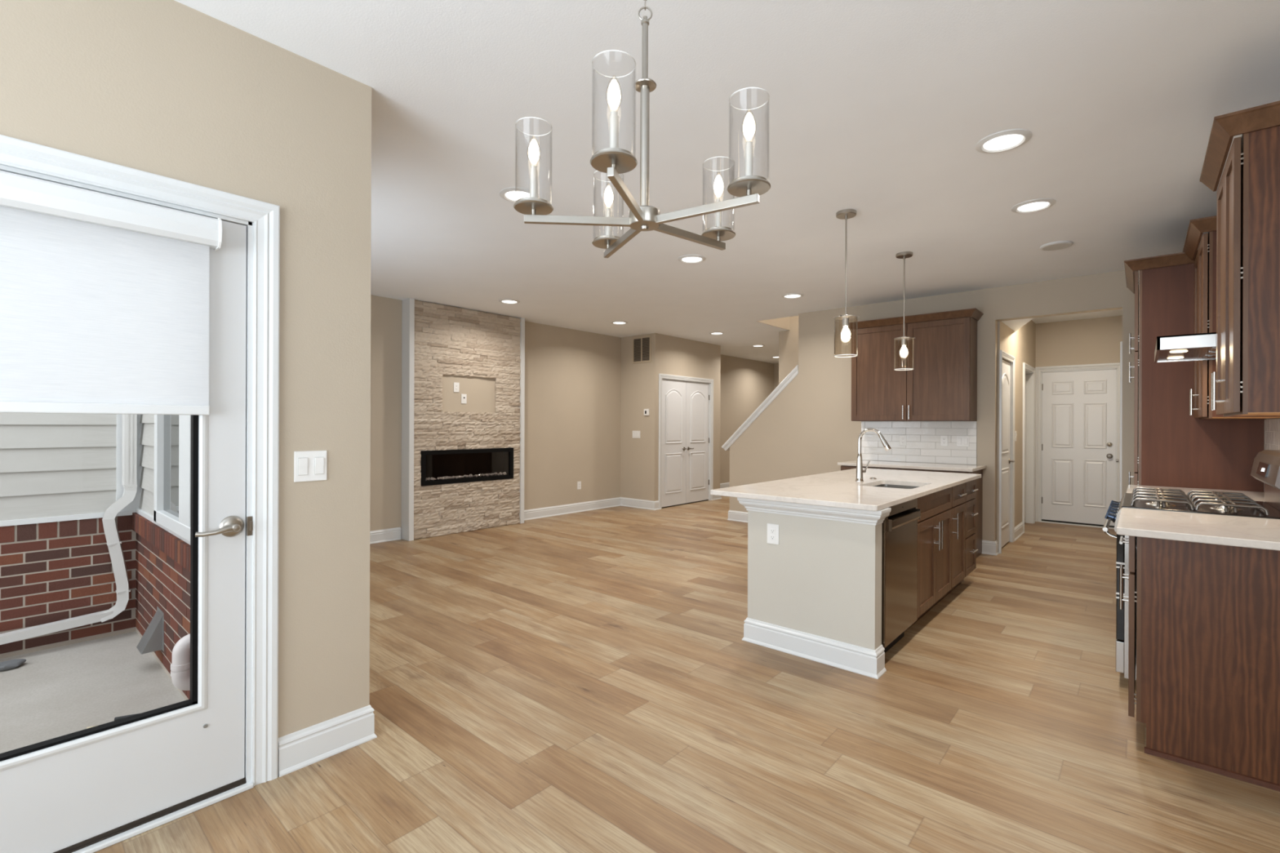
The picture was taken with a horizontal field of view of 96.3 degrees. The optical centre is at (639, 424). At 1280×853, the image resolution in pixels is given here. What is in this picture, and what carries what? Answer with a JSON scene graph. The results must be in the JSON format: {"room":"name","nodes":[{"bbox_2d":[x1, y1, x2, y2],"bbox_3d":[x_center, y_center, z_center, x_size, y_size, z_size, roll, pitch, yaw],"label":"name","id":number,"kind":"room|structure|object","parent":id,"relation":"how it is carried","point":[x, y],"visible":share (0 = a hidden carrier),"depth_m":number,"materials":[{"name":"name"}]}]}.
{"room":"open-plan kitchen","nodes":[
{"label":"open-plan kitchen","id":0,"kind":"room"},
{"bbox_2d":[0,413,142,658],"bbox_3d":[-4.797,-0.472,2.556,0.132,3.802,3.925,0,0,41],"label":"wall","id":1,"kind":"structure","parent":0,"point":[60,474],"depth_m":3.70,"materials":[{"name":"red brick"}]},
{"bbox_2d":[0,413,137,644],"bbox_3d":[-4.185,-0.433,3.054,0.103,3.713,2.285,0,0,41],"label":"downspout","id":2,"kind":"object","parent":1,"relation":"attached to","point":[129,422],"visible":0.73,"depth_m":3.81,"materials":[{"name":"white metal"}]},
{"bbox_2d":[0,626,185,753],"bbox_3d":[-5.257,1.487,2.431,5.894,0.120,4.740,0,0,41],"label":"floor","id":3,"kind":"structure","parent":0,"point":[55,692],"depth_m":3.11,"materials":[{"name":"concrete"}]},
{"bbox_2d":[0,658,26,671],"bbox_3d":[-3.709,1.415,3.360,0.115,0.034,0.153,0,0,41],"label":"chunk","id":4,"kind":"object","parent":3,"relation":"on","point":[12,664],"visible":1,"depth_m":3.35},
{"bbox_2d":[114,713,138,720],"bbox_3d":[-2.423,1.426,2.810,0.245,0.019,0.034,0,0,-17],"label":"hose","id":5,"kind":"object","parent":3,"relation":"on","point":[126,716],"visible":0.26,"depth_m":2.78,"materials":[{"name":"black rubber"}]},
{"bbox_2d":[132,414,190,700],"bbox_3d":[-2.470,-0.470,3.132,2.634,3.814,0.122,0,0,41],"label":"wall","id":6,"kind":"structure","parent":0,"point":[162,557],"depth_m":3.47,"materials":[{"name":"red brick"}]},
{"bbox_2d":[136,606,164,654],"bbox_3d":[-2.878,1.212,3.366,0.190,0.223,0.100,0,0,41],"label":"vent hood","id":7,"kind":"object","parent":6,"relation":"attached to","point":[153,639],"visible":1,"depth_m":3.34,"materials":[{"name":"metal"}]},
{"bbox_2d":[153,414,191,542],"bbox_3d":[-2.412,-0.200,3.067,1.270,1.567,0.102,0,0,41],"label":"window","id":8,"kind":"structure","parent":6,"relation":"in","point":[172,433],"depth_m":3.22,"materials":[{"name":"white paint"}]},
{"bbox_2d":[170,633,190,690],"bbox_3d":[-2.130,1.125,2.711,0.080,0.268,0.142,0,0,41],"label":"pvc pipe","id":9,"kind":"object","parent":6,"relation":"attached to","point":[180,665],"visible":0.66,"depth_m":2.66,"materials":[{"name":"white plastic"}]},
{"bbox_2d":[0,0,371,737],"bbox_3d":[-2.405,-0.055,1.088,0.160,2.743,3.669,0,0,41],"label":"wall","id":10,"kind":"structure","parent":0,"point":[172,89],"depth_m":2.18,"materials":[{"name":"beige paint"}]},
{"bbox_2d":[0,134,279,852],"bbox_3d":[-1.786,0.248,1.754,0.216,2.141,1.166,0,0,41],"label":"door","id":11,"kind":"structure","parent":10,"relation":"in","point":[93,789],"depth_m":2.01,"materials":[{"name":"white paint"}]},
{"bbox_2d":[0,170,222,415],"bbox_3d":[-1.717,-0.374,1.705,0.076,0.682,0.765,0,0,41],"label":"roller blind","id":12,"kind":"object","parent":11,"relation":"attached to","point":[104,298],"visible":1,"depth_m":1.77,"materials":[{"name":"white fabric"}]},
{"bbox_2d":[293,450,326,482],"bbox_3d":[-1.285,0.163,2.238,0.012,0.118,0.117,0,0,41],"label":"light switch","id":13,"kind":"object","parent":10,"relation":"attached to","point":[311,465],"visible":1,"depth_m":2.23,"materials":[{"name":"white plastic"}]},
{"bbox_2d":[369,294,773,537],"bbox_3d":[-0.591,-0.048,9.156,0.160,2.743,11.400,0,0,41],"label":"wall","id":14,"kind":"structure","parent":0,"point":[573,377],"depth_m":8.37,"materials":[{"name":"beige paint"}]},
{"bbox_2d":[369,527,401,544],"bbox_3d":[-3.412,1.244,5.800,0.022,0.138,2.040,0,0,41],"label":"baseboard","id":15,"kind":"structure","parent":14,"relation":"attached to","point":[391,534],"depth_m":6.43,"materials":[{"name":"white paint"}]},
{"bbox_2d":[577,481,581,489],"bbox_3d":[-0.918,0.922,8.658,0.009,0.120,0.074,0,0,41],"label":"wall outlet","id":16,"kind":"object","parent":14,"relation":"attached to","point":[579,483],"visible":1,"depth_m":8.65,"materials":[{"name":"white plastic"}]},
{"bbox_2d":[620,333,720,501],"bbox_3d":[0.562,-0.044,9.803,0.722,2.743,1.834,0,0,41],"label":"wall","id":17,"kind":"structure","parent":0,"point":[670,355],"depth_m":9.19,"materials":[{"name":"beige paint"}]},
{"bbox_2d":[524,497,661,520],"bbox_3d":[-0.677,1.254,8.376,0.744,0.138,2.216,0,0,41],"label":"baseboard","id":18,"kind":"structure","parent":17,"relation":"attached to","point":[534,513],"depth_m":8.80,"materials":[{"name":"white paint"}]},
{"bbox_2d":[632,431,639,438],"bbox_3d":[-0.061,0.160,9.122,0.165,0.116,0.012,0,0,41],"label":"light switch","id":19,"kind":"object","parent":17,"relation":"attached to","point":[636,434],"visible":1,"depth_m":9.12,"materials":[{"name":"white plastic"}]},
{"bbox_2d":[632,335,651,363],"bbox_3d":[0.027,-1.181,9.049,0.386,0.412,0.012,0,0,41],"label":"air vent","id":20,"kind":"object","parent":17,"relation":"in","point":[642,346],"visible":1,"depth_m":9.04,"materials":[{"name":"metal"}]},
{"bbox_2d":[644,408,648,415],"bbox_3d":[0.102,-0.190,8.972,0.102,0.100,0.024,0,0,41],"label":"thermostat","id":21,"kind":"object","parent":17,"relation":"attached to","point":[646,411],"visible":1,"depth_m":8.96,"materials":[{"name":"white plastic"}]},
{"bbox_2d":[658,373,713,508],"bbox_3d":[0.758,0.267,9.530,0.135,2.121,1.495,0,0,41],"label":"door","id":22,"kind":"structure","parent":17,"relation":"in","point":[686,403],"depth_m":9.51,"materials":[{"name":"white paint"}]},
{"bbox_2d":[711,482,729,500],"bbox_3d":[2.737,1.266,11.133,2.250,0.138,3.634,0,0,41],"label":"baseboard","id":23,"kind":"structure","parent":17,"relation":"attached to","point":[726,484],"depth_m":11.56,"materials":[{"name":"white paint"}]},
{"bbox_2d":[93,495,1279,852],"bbox_3d":[0.796,1.388,5.811,9.950,0.120,15.000,0,0,41],"label":"floor","id":24,"kind":"structure","parent":0,"point":[585,682],"depth_m":2.54,"materials":[{"name":"brown wood"}]},
{"bbox_2d":[401,297,524,541],"bbox_3d":[-2.141,-0.054,7.123,0.181,2.743,1.603,0,0,41],"label":"stone fireplace surround","id":25,"kind":"object","parent":24,"relation":"on","point":[442,345],"visible":1,"depth_m":6.96,"materials":[{"name":"beige stone"}]},
{"bbox_2d":[453,382,459,392],"bbox_3d":[-2.227,-0.451,6.954,0.009,0.117,0.072,0,0,41],"label":"wall outlet","id":26,"kind":"object","parent":25,"relation":"attached to","point":[456,385],"visible":1,"depth_m":6.95,"materials":[{"name":"white plastic"}]},
{"bbox_2d":[461,394,466,403],"bbox_3d":[-2.160,-0.314,7.030,0.010,0.117,0.072,0,0,41],"label":"cable plate","id":27,"kind":"object","parent":25,"relation":"attached to","point":[464,397],"visible":1,"depth_m":7.03,"materials":[{"name":"white plastic"}]},
{"bbox_2d":[420,447,513,486],"bbox_3d":[-2.150,0.508,7.120,0.163,0.405,1.285,0,0,41],"label":"electric fireplace","id":28,"kind":"object","parent":25,"relation":"in","point":[441,467],"visible":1,"depth_m":7.13,"materials":[{"name":"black glass"}]},
{"bbox_2d":[881,497,920,653],"bbox_3d":[1.311,0.890,3.513,0.618,0.880,0.594,0,0,41],"label":"dishwasher","id":29,"kind":"object","parent":24,"relation":"on","point":[900,528],"visible":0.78,"depth_m":3.29,"materials":[{"name":"silver metal"}]},
{"bbox_2d":[840,465,982,557],"bbox_3d":[2.877,0.894,6.124,1.252,0.883,0.619,0,0,41],"label":"base cabinet","id":30,"kind":"object","parent":24,"relation":"on","point":[980,481],"visible":0.12,"depth_m":5.83,"materials":[{"name":"brown wood"}]},
{"bbox_2d":[837,460,986,471],"bbox_3d":[2.876,0.436,6.115,1.315,0.030,0.643,0,0,41],"label":"countertop","id":31,"kind":"structure","parent":30,"relation":"on","point":[913,465],"depth_m":5.92,"materials":[{"name":"white stone"}]},
{"bbox_2d":[904,487,951,631],"bbox_3d":[1.764,0.890,4.091,0.711,0.883,0.860,0,0,41],"label":"base cabinet","id":32,"kind":"object","parent":24,"relation":"on","point":[935,525],"visible":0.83,"depth_m":3.84,"materials":[{"name":"brown wood"}]},
{"bbox_2d":[937,482,967,602],"bbox_3d":[2.192,0.891,4.579,0.711,0.883,0.430,0,0,41],"label":"base cabinet","id":33,"kind":"object","parent":24,"relation":"on","point":[958,493],"visible":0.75,"depth_m":4.38,"materials":[{"name":"brown wood"}]},
{"bbox_2d":[951,479,977,591],"bbox_3d":[2.464,0.892,4.891,0.711,0.883,0.390,0,0,41],"label":"base cabinet","id":34,"kind":"object","parent":24,"relation":"on","point":[971,549],"visible":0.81,"depth_m":4.69,"materials":[{"name":"brown wood"}]},
{"bbox_2d":[1102,449,1279,680],"bbox_3d":[2.903,0.736,2.996,0.729,1.200,0.760,0,0,41],"label":"gas range","id":35,"kind":"object","parent":24,"relation":"on","point":[1265,468],"visible":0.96,"depth_m":2.89,"materials":[{"name":"silver metal"}]},
{"bbox_2d":[1121,493,1279,519],"bbox_3d":[2.904,0.425,2.996,0.575,0.021,0.760,0,0,41],"label":"cooktop","id":36,"kind":"object","parent":35,"relation":"in","point":[1273,513],"depth_m":2.83,"materials":[{"name":"silver metal"}]},
{"bbox_2d":[1124,249,1266,492],"bbox_3d":[3.958,0.098,4.146,0.685,2.482,0.974,0,0,41],"label":"pantry cabinet","id":37,"kind":"object","parent":24,"relation":"on","point":[1177,449],"visible":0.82,"depth_m":3.88,"materials":[{"name":"brown wood"}]},
{"bbox_2d":[1119,535,1279,791],"bbox_3d":[2.456,0.892,2.420,0.661,0.883,0.686,0,0,41],"label":"base cabinet","id":38,"kind":"object","parent":24,"relation":"on","point":[1207,699],"visible":0.91,"depth_m":2.21,"materials":[{"name":"brown wood"}]},
{"bbox_2d":[1116,507,1279,551],"bbox_3d":[2.436,0.435,2.394,0.666,0.030,0.754,0,0,41],"label":"countertop","id":39,"kind":"structure","parent":38,"relation":"on","point":[1214,529],"depth_m":2.32,"materials":[{"name":"white stone"}]},
{"bbox_3d":[3.433,0.896,3.536,0.661,0.883,0.744,0,0,41],"label":"base cabinet","id":40,"kind":"object","parent":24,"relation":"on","visible":0},
{"bbox_2d":[1126,484,1264,502],"bbox_3d":[3.438,0.438,3.535,0.660,0.030,0.746,0,0,41],"label":"countertop","id":41,"kind":"structure","parent":40,"relation":"on","point":[1255,495],"depth_m":3.64,"materials":[{"name":"white stone"}]},
{"bbox_2d":[174,0,1279,363],"bbox_3d":[0.806,-1.565,5.811,9.950,0.300,15.000,0,0,41],"label":"ceiling","id":42,"kind":"structure","parent":0,"point":[880,110],"depth_m":2.78,"materials":[{"name":"paint"}]},
{"bbox_2d":[498,298,519,303],"bbox_3d":[-1.508,-1.417,6.616,0.240,0.012,0.240,0,0,41],"label":"recessed light","id":43,"kind":"object","parent":42,"relation":"in","point":[504,300],"visible":1,"depth_m":6.60,"materials":[{"name":"white paint"}]},
{"bbox_2d":[499,186,538,202],"bbox_3d":[-0.748,-1.414,3.550,0.240,0.012,0.240,0,0,41],"label":"recessed light","id":44,"kind":"object","parent":42,"relation":"in","point":[513,194],"visible":0.68,"depth_m":3.52,"materials":[{"name":"white paint"}]},
{"bbox_2d":[610,320,627,324],"bbox_3d":[-0.287,-1.413,7.971,0.240,0.012,0.240,0,0,41],"label":"recessed light","id":45,"kind":"object","parent":42,"relation":"in","point":[618,322],"visible":1,"depth_m":7.97,"materials":[{"name":"white paint"}]},
{"bbox_2d":[513,0,770,257],"bbox_3d":[0.034,-0.973,1.554,0.662,0.890,0.661,0,0,41],"label":"chandelier","id":46,"kind":"object","parent":42,"relation":"hanging from","point":[614,161],"visible":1,"depth_m":1.52,"materials":[{"name":"silver metal"}]},
{"bbox_2d":[677,254,706,263],"bbox_3d":[0.443,-1.410,4.896,0.240,0.012,0.240,0,0,41],"label":"recessed light","id":47,"kind":"object","parent":42,"relation":"in","point":[690,259],"visible":1,"depth_m":4.88,"materials":[{"name":"white paint"}]},
{"bbox_2d":[709,332,724,334],"bbox_3d":[1.189,-1.408,8.866,0.240,0.012,0.240,0,0,41],"label":"recessed light","id":48,"kind":"object","parent":42,"relation":"in","point":[711,333],"visible":1,"depth_m":8.87,"materials":[{"name":"white paint"}]},
{"bbox_2d":[751,344,764,346],"bbox_3d":[2.113,-1.404,10.247,0.240,0.012,0.240,0,0,41],"label":"recessed light","id":49,"kind":"object","parent":42,"relation":"in","point":[754,345],"visible":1,"depth_m":10.23,"materials":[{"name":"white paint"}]},
{"bbox_2d":[781,293,804,298],"bbox_3d":[1.671,-1.406,6.278,0.240,0.012,0.240,0,0,41],"label":"recessed light","id":50,"kind":"object","parent":42,"relation":"in","point":[790,295],"visible":1,"depth_m":6.27,"materials":[{"name":"white paint"}]},
{"bbox_2d":[834,208,859,357],"bbox_3d":[1.370,-0.934,3.816,0.151,0.958,0.159,0,0,41],"label":"pendant light","id":51,"kind":"object","parent":42,"relation":"hanging from","point":[845,214],"visible":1,"depth_m":3.81,"materials":[{"name":"silver metal"}]},
{"bbox_2d":[893,251,915,370],"bbox_3d":[2.179,-0.931,4.729,0.151,0.958,0.159,0,0,41],"label":"pendant light","id":52,"kind":"object","parent":42,"relation":"hanging from","point":[904,351],"visible":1,"depth_m":4.72,"materials":[{"name":"silver metal"}]},
{"bbox_2d":[975,128,1031,153],"bbox_3d":[1.809,-1.405,2.855,0.240,0.012,0.240,0,0,41],"label":"recessed light","id":53,"kind":"object","parent":42,"relation":"in","point":[1007,140],"visible":1,"depth_m":2.84,"materials":[{"name":"white paint"}]},
{"bbox_2d":[1010,198,1056,213],"bbox_3d":[2.530,-1.403,3.689,0.240,0.012,0.240,0,0,41],"label":"recessed light","id":54,"kind":"object","parent":42,"relation":"in","point":[1034,205],"visible":1,"depth_m":3.67,"materials":[{"name":"white paint"}]},
{"bbox_2d":[1040,240,1072,250],"bbox_3d":[3.262,-1.397,4.489,0.210,0.018,0.210,0,0,41],"label":"ceiling speaker","id":55,"kind":"object","parent":42,"relation":"attached to","point":[1059,245],"visible":1,"depth_m":4.46,"materials":[{"name":"white paint"}]},
{"bbox_2d":[778,315,798,384],"bbox_3d":[3.256,-1.363,7.772,2.945,5.400,0.120,0,0,41],"label":"wall","id":56,"kind":"structure","parent":0,"point":[788,340],"depth_m":8.59,"materials":[{"name":"beige paint"}]},
{"bbox_2d":[747,510,882,650],"bbox_3d":[1.744,0.890,4.181,0.766,0.883,2.406,0,0,41],"label":"wall","id":57,"kind":"structure","parent":0,"point":[823,577],"depth_m":3.23,"materials":[{"name":"paint"}]},
{"bbox_2d":[767,523,778,544],"bbox_3d":[0.791,0.653,3.412,0.076,0.118,0.009,0,0,41],"label":"wall outlet","id":58,"kind":"object","parent":57,"relation":"attached to","point":[772,529],"visible":1,"depth_m":3.41,"materials":[{"name":"white plastic"}]},
{"bbox_2d":[742,617,886,679],"bbox_3d":[1.735,1.262,4.172,0.817,0.138,2.431,0,0,41],"label":"baseboard","id":59,"kind":"structure","parent":57,"relation":"attached to","point":[861,660],"depth_m":3.21,"materials":[{"name":"white paint"}]},
{"bbox_2d":[737,497,891,525],"bbox_3d":[1.730,0.491,4.163,0.862,0.084,2.454,0,0,41],"label":"trim","id":60,"kind":"structure","parent":57,"relation":"attached to","point":[842,514],"depth_m":3.20,"materials":[{"name":"white paint"}]},
{"bbox_2d":[710,467,981,511],"bbox_3d":[1.666,0.432,4.232,1.029,0.030,2.554,0,0,41],"label":"countertop","id":61,"kind":"structure","parent":57,"relation":"on","point":[837,489],"depth_m":3.74,"materials":[{"name":"white stone"}]},
{"bbox_2d":[855,427,891,481],"bbox_3d":[1.698,0.222,4.156,0.250,0.392,0.099,0,0,41],"label":"kitchen faucet","id":62,"kind":"object","parent":61,"relation":"on","point":[860,471],"visible":1,"depth_m":4.18,"materials":[{"name":"silver metal"}]},
{"bbox_2d":[873,484,919,488],"bbox_3d":[1.785,0.540,3.998,0.370,0.183,0.534,0,0,41],"label":"sink","id":63,"kind":"object","parent":61,"relation":"in","point":[881,485],"visible":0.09,"depth_m":4.23,"materials":[{"name":"silver metal"}]},
{"bbox_2d":[729,270,1139,541],"bbox_3d":[3.206,-0.035,6.334,5.099,2.743,0.120,0,0,41],"label":"wall","id":64,"kind":"structure","parent":0,"point":[828,436],"depth_m":6.79,"materials":[{"name":"beige paint"}]},
{"bbox_2d":[727,510,747,522],"bbox_3d":[1.948,1.263,7.417,1.831,0.138,0.142,0,0,41],"label":"baseboard","id":65,"kind":"structure","parent":64,"relation":"attached to","point":[738,516],"depth_m":7.86,"materials":[{"name":"white paint"}]},
{"bbox_2d":[721,364,798,450],"bbox_3d":[1.627,-0.193,7.715,1.133,1.131,0.184,0,0,41],"label":"trim","id":66,"kind":"structure","parent":64,"relation":"attached to","point":[794,372],"depth_m":7.62,"materials":[{"name":"white paint"}]},
{"bbox_2d":[755,316,789,330],"bbox_3d":[1.912,-1.561,8.212,0.012,0.300,0.990,0,0,41],"label":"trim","id":67,"kind":"structure","parent":64,"relation":"attached to","point":[783,322],"depth_m":8.33,"materials":[{"name":"beige paint"}]},
{"bbox_2d":[848,307,983,421],"bbox_3d":[2.946,-0.594,6.236,1.311,1.116,0.374,0,0,41],"label":"upper cabinet","id":68,"kind":"object","parent":64,"relation":"attached to","point":[941,385],"visible":0.94,"depth_m":6.06,"materials":[{"name":"brown wood"}]},
{"bbox_2d":[861,421,977,465],"bbox_3d":[3.063,0.193,6.372,1.196,0.456,0.008,0,0,41],"label":"backsplash","id":69,"kind":"structure","parent":64,"relation":"attached to","point":[922,437],"depth_m":6.33,"materials":[{"name":"white tile"}]},
{"bbox_2d":[940,435,947,446],"bbox_3d":[3.277,0.177,6.174,0.070,0.115,0.009,0,0,41],"label":"wall outlet","id":70,"kind":"object","parent":69,"relation":"attached to","point":[944,439],"visible":1,"depth_m":6.17,"materials":[{"name":"white plastic"}]},
{"bbox_2d":[956,435,968,446],"bbox_3d":[3.412,0.177,6.055,0.118,0.115,0.012,0,0,41],"label":"light switch","id":71,"kind":"object","parent":69,"relation":"attached to","point":[962,441],"visible":1,"depth_m":6.05,"materials":[{"name":"white plastic"}]},
{"bbox_2d":[982,540,999,555],"bbox_3d":[3.625,1.269,5.936,0.142,0.138,0.122,0,0,41],"label":"baseboard","id":72,"kind":"structure","parent":64,"relation":"attached to","point":[991,548],"depth_m":5.90,"materials":[{"name":"white paint"}]},
{"bbox_2d":[773,363,1116,426],"bbox_3d":[6.128,-0.025,10.683,8.350,2.743,0.150,0,0,41],"label":"wall","id":73,"kind":"structure","parent":0,"point":[775,365],"depth_m":13.19,"materials":[{"name":"beige paint"}]},
{"bbox_2d":[996,320,1035,552],"bbox_3d":[4.606,-0.030,7.038,0.120,2.743,2.782,0,0,41],"label":"wall","id":74,"kind":"structure","parent":0,"point":[1020,344],"depth_m":6.79,"materials":[{"name":"beige paint"}]},
{"bbox_2d":[999,350,1015,553],"bbox_3d":[3.978,0.283,6.275,0.142,2.111,0.829,0,0,41],"label":"door","id":75,"kind":"structure","parent":74,"relation":"in","point":[1006,370],"depth_m":6.32,"materials":[{"name":"white paint"}]},
{"bbox_2d":[1000,317,1034,331],"bbox_3d":[4.169,-1.242,6.208,0.310,0.323,0.952,0,0,41],"label":"ceiling","id":76,"kind":"structure","parent":74,"relation":"attached to","point":[1015,325],"depth_m":6.10,"materials":[{"name":"paint"}]},
{"bbox_2d":[1014,521,1024,541],"bbox_3d":[4.516,1.272,6.833,0.022,0.138,0.687,0,0,41],"label":"baseboard","id":77,"kind":"structure","parent":74,"relation":"attached to","point":[1019,529],"depth_m":6.84,"materials":[{"name":"white paint"}]},
{"bbox_2d":[1022,362,1035,532],"bbox_3d":[5.024,0.287,7.501,0.141,2.111,0.950,0,0,41],"label":"door","id":78,"kind":"structure","parent":74,"relation":"in","point":[1028,371],"depth_m":7.78,"materials":[{"name":"white paint"}]},
{"bbox_2d":[1035,315,1122,367],"bbox_3d":[5.975,-0.075,7.608,1.430,2.843,0.120,0,0,41],"label":"wall","id":79,"kind":"structure","parent":0,"point":[1097,340],"depth_m":7.63,"materials":[{"name":"beige paint"}]},
{"bbox_2d":[1035,362,1119,528],"bbox_3d":[5.859,0.275,7.667,0.943,2.141,0.143,0,0,41],"label":"door","id":80,"kind":"structure","parent":79,"relation":"in","point":[1077,435],"depth_m":7.66,"materials":[{"name":"white paint"}]},
{"bbox_3d":[3.349,-0.034,2.816,0.150,2.743,5.250,0,0,41],"label":"wall","id":81,"kind":"structure","parent":0,"visible":0},
{"bbox_2d":[1154,332,1216,362],"bbox_3d":[2.990,-0.397,2.924,0.534,0.067,0.756,0,0,41],"label":"range hood","id":82,"kind":"object","parent":81,"relation":"attached to","point":[1201,346],"visible":0.62,"depth_m":2.81,"materials":[{"name":"silver metal"}]},
{"bbox_2d":[1168,356,1183,359],"bbox_3d":[2.970,-0.368,3.177,0.068,0.004,0.068,0,0,41],"label":"lamp","id":83,"kind":"object","parent":82,"relation":"on","point":[1170,357],"depth_m":3.15,"materials":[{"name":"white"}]},
{"bbox_2d":[1169,350,1186,352],"bbox_3d":[2.735,-0.369,2.909,0.068,0.004,0.068,0,0,41],"label":"lamp","id":84,"kind":"object","parent":82,"relation":"on","point":[1175,351],"depth_m":2.89,"materials":[{"name":"white"}]},
{"bbox_2d":[1182,215,1279,419],"bbox_3d":[3.522,-0.596,3.419,0.386,1.123,0.797,0,0,41],"label":"upper cabinet","id":85,"kind":"object","parent":81,"relation":"attached to","point":[1205,262],"visible":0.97,"depth_m":3.26,"materials":[{"name":"brown wood"}]},
{"bbox_2d":[1200,100,1279,416],"bbox_3d":[2.553,-0.599,2.312,0.386,1.123,0.729,0,0,41],"label":"upper cabinet","id":86,"kind":"object","parent":81,"relation":"attached to","point":[1246,381],"visible":1,"depth_m":2.15,"materials":[{"name":"brown wood"}]},
{"bbox_2d":[1263,418,1279,491],"bbox_3d":[3.205,0.194,2.775,0.008,0.456,2.198,0,0,41],"label":"backsplash","id":87,"kind":"structure","parent":81,"relation":"attached to","point":[1272,426],"depth_m":3.38,"materials":[{"name":"white tile"}]},
{"bbox_3d":[5.394,-0.027,6.268,0.120,2.743,2.662,0,0,41],"label":"wall","id":88,"kind":"structure","parent":0,"visible":0},
{"bbox_2d":[1120,341,1122,501],"bbox_3d":[4.800,0.286,5.698,0.021,2.111,1.033,0,0,41],"label":"trim","id":89,"kind":"structure","parent":88,"relation":"attached to","point":[1121,342],"depth_m":5.31,"materials":[{"name":"white paint"}]},
{"bbox_3d":[-2.848,-0.056,3.735,3.994,2.743,0.269,0,0,41],"label":"wall","id":90,"kind":"structure","parent":0,"visible":0},
{"bbox_2d":[278,705,377,777],"bbox_3d":[-1.351,1.252,2.387,0.322,0.138,0.363,0,0,41],"label":"baseboard","id":91,"kind":"structure","parent":90,"relation":"attached to","point":[301,748],"depth_m":2.27,"materials":[{"name":"white paint"}]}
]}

